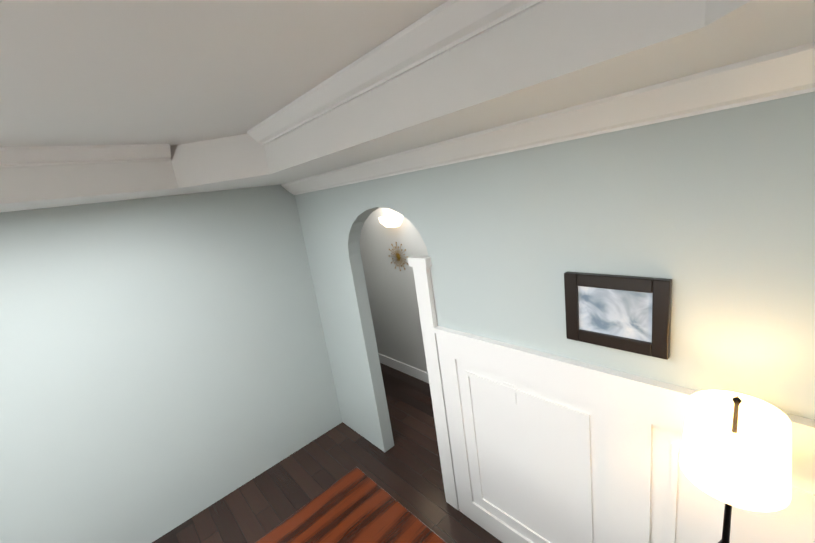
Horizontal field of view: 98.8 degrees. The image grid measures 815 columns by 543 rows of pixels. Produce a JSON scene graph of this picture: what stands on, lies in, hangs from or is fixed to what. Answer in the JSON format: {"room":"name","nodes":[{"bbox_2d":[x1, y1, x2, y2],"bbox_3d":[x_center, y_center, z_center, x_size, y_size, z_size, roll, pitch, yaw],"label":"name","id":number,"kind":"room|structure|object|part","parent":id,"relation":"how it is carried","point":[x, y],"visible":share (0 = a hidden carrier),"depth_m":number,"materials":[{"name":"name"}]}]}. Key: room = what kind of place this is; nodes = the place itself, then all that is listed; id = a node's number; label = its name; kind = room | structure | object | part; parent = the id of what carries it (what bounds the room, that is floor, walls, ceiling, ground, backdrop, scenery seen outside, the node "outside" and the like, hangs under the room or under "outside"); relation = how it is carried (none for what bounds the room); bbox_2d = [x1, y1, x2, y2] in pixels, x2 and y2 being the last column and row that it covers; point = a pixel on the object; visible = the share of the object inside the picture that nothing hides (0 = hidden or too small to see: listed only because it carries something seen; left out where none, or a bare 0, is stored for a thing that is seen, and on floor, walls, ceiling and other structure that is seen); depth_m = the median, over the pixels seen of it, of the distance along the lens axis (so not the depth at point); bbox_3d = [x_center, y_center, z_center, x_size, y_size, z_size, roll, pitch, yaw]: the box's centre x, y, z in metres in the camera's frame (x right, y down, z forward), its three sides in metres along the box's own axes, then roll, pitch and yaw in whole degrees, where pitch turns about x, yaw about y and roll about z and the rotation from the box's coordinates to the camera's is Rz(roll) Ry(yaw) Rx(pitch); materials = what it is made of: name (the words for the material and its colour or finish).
{"room":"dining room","nodes":[
{"label":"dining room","id":0,"kind":"room"},
{"bbox_2d":[0,184,341,542],"bbox_3d":[-2.402,0.605,2.297,3.920,3.250,0.100,-19,17,-40],"label":"wall","id":1,"kind":"structure","parent":0,"point":[165,366],"depth_m":2.65,"materials":[{"name":"blue paint"}]},
{"bbox_2d":[152,363,501,542],"bbox_3d":[2.926,1.817,1.126,11.200,0.060,12.400,-19,17,-40],"label":"floor","id":2,"kind":"structure","parent":0,"point":[405,470],"depth_m":3.09,"materials":[{"name":"brown wood"}]},
{"bbox_2d":[255,467,445,542],"bbox_3d":[-0.738,1.934,1.085,2.390,0.765,1.160,-19,17,-40],"label":"rug","id":3,"kind":"object","parent":2,"relation":"on","point":[356,505],"visible":1,"depth_m":1.83,"materials":[{"name":"brown fabric"}]},
{"bbox_3d":[1.181,1.628,1.353,0.345,0.695,0.440,-19,17,-40],"label":"side table","id":4,"kind":"object","parent":2,"relation":"on","visible":0},
{"bbox_2d":[679,390,791,542],"bbox_3d":[1.086,0.835,1.187,0.270,0.935,0.270,-19,17,-40],"label":"lamp","id":5,"kind":"object","parent":4,"relation":"on","point":[736,449],"visible":1,"depth_m":1.06,"materials":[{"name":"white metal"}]},
{"bbox_3d":[1.086,0.835,1.187,0.127,0.935,0.130,-19,17,-40],"label":"stem","id":6,"kind":"part","parent":5,"relation":"part of","materials":[{"name":"black metal"}]},
{"bbox_2d":[360,208,437,372],"bbox_3d":[0.023,0.124,4.282,0.120,2.600,3.600,-19,17,-40],"label":"wall","id":7,"kind":"structure","parent":0,"point":[392,296],"depth_m":4.46,"materials":[{"name":"grey paint"}]},
{"bbox_2d":[379,215,402,226],"bbox_3d":[-0.224,-0.565,4.055,0.173,0.140,0.349,-19,17,-40],"label":"sconce","id":8,"kind":"object","parent":7,"relation":"attached to","point":[392,221],"visible":0.98,"depth_m":3.98,"materials":[{"name":"beige glass"}]},
{"bbox_2d":[389,242,407,270],"bbox_3d":[-0.112,-0.179,4.197,0.028,0.358,0.356,-19,17,-40],"label":"starburst","id":9,"kind":"object","parent":7,"relation":"attached to","point":[397,256],"visible":0.96,"depth_m":4.18,"materials":[{"name":"gold metal"}]},
{"bbox_2d":[378,353,428,382],"bbox_3d":[0.107,1.323,4.560,0.016,0.140,3.480,-19,17,-40],"label":"baseboard","id":10,"kind":"structure","parent":7,"relation":"attached to","point":[405,368],"depth_m":4.68,"materials":[{"name":"white wood"}]},
{"bbox_2d":[0,0,814,212],"bbox_3d":[-1.140,-0.351,0.495,3.920,0.350,4.110,-19,17,-40],"label":"ceiling","id":11,"kind":"structure","parent":0,"point":[201,88],"depth_m":1.05,"materials":[{"name":"white paint"}]},
{"bbox_2d":[0,144,170,167],"bbox_3d":[-2.091,-0.491,1.534,1.810,0.080,0.080,-19,17,-40],"label":"crown molding","id":12,"kind":"structure","parent":11,"relation":"attached to","point":[85,154],"depth_m":1.84,"materials":[{"name":"white wood"}]},
{"bbox_2d":[247,0,545,144],"bbox_3d":[-0.208,-0.717,1.325,0.080,0.080,2.060,-19,17,-40],"label":"crown molding","id":13,"kind":"structure","parent":11,"relation":"attached to","point":[448,25],"depth_m":1.12,"materials":[{"name":"white wood"}]},
{"bbox_2d":[295,92,814,451],"bbox_3d":[-0.092,0.180,2.674,0.120,3.250,5.810,-19,17,-40],"label":"wall","id":14,"kind":"structure","parent":0,"point":[711,215],"depth_m":1.38,"materials":[{"name":"blue paint"}]},
{"bbox_2d":[408,256,458,509],"bbox_3d":[0.211,0.853,2.468,0.050,1.960,0.160,-19,17,-40],"label":"trim","id":15,"kind":"structure","parent":14,"relation":"attached to","point":[420,265],"depth_m":2.41,"materials":[{"name":"white wood"}]},
{"bbox_2d":[503,382,516,404],"bbox_3d":[0.583,0.692,1.990,0.006,0.120,0.076,-19,17,-40],"label":"switch plate","id":16,"kind":"object","parent":14,"relation":"attached to","point":[510,396],"visible":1,"depth_m":1.99,"materials":[{"name":"white plastic"}]},
{"bbox_2d":[281,42,814,194],"bbox_3d":[0.270,-0.616,1.770,0.110,0.110,4.110,-19,17,-40],"label":"crown molding","id":17,"kind":"structure","parent":14,"relation":"attached to","point":[789,72],"depth_m":1.23,"materials":[{"name":"white wood"}]},
{"bbox_2d":[564,271,671,359],"bbox_3d":[0.865,0.171,1.469,0.033,0.320,0.390,-19,17,-40],"label":"framed picture","id":18,"kind":"object","parent":14,"relation":"attached to","point":[627,313],"visible":1,"depth_m":1.44,"materials":[{"name":"black wood"}]},
{"bbox_2d":[577,283,655,343],"bbox_3d":[0.870,0.169,1.474,0.017,0.214,0.284,-19,17,-40],"label":"art","id":19,"kind":"object","parent":18,"relation":"attached to","point":[623,314],"depth_m":1.46},
{"bbox_2d":[434,326,814,542],"bbox_3d":[1.115,1.172,1.581,0.045,1.490,2.430,-19,17,-40],"label":"wainscoting","id":20,"kind":"structure","parent":14,"relation":"attached to","point":[565,450],"depth_m":1.76,"materials":[{"name":"white wood"}]}
]}

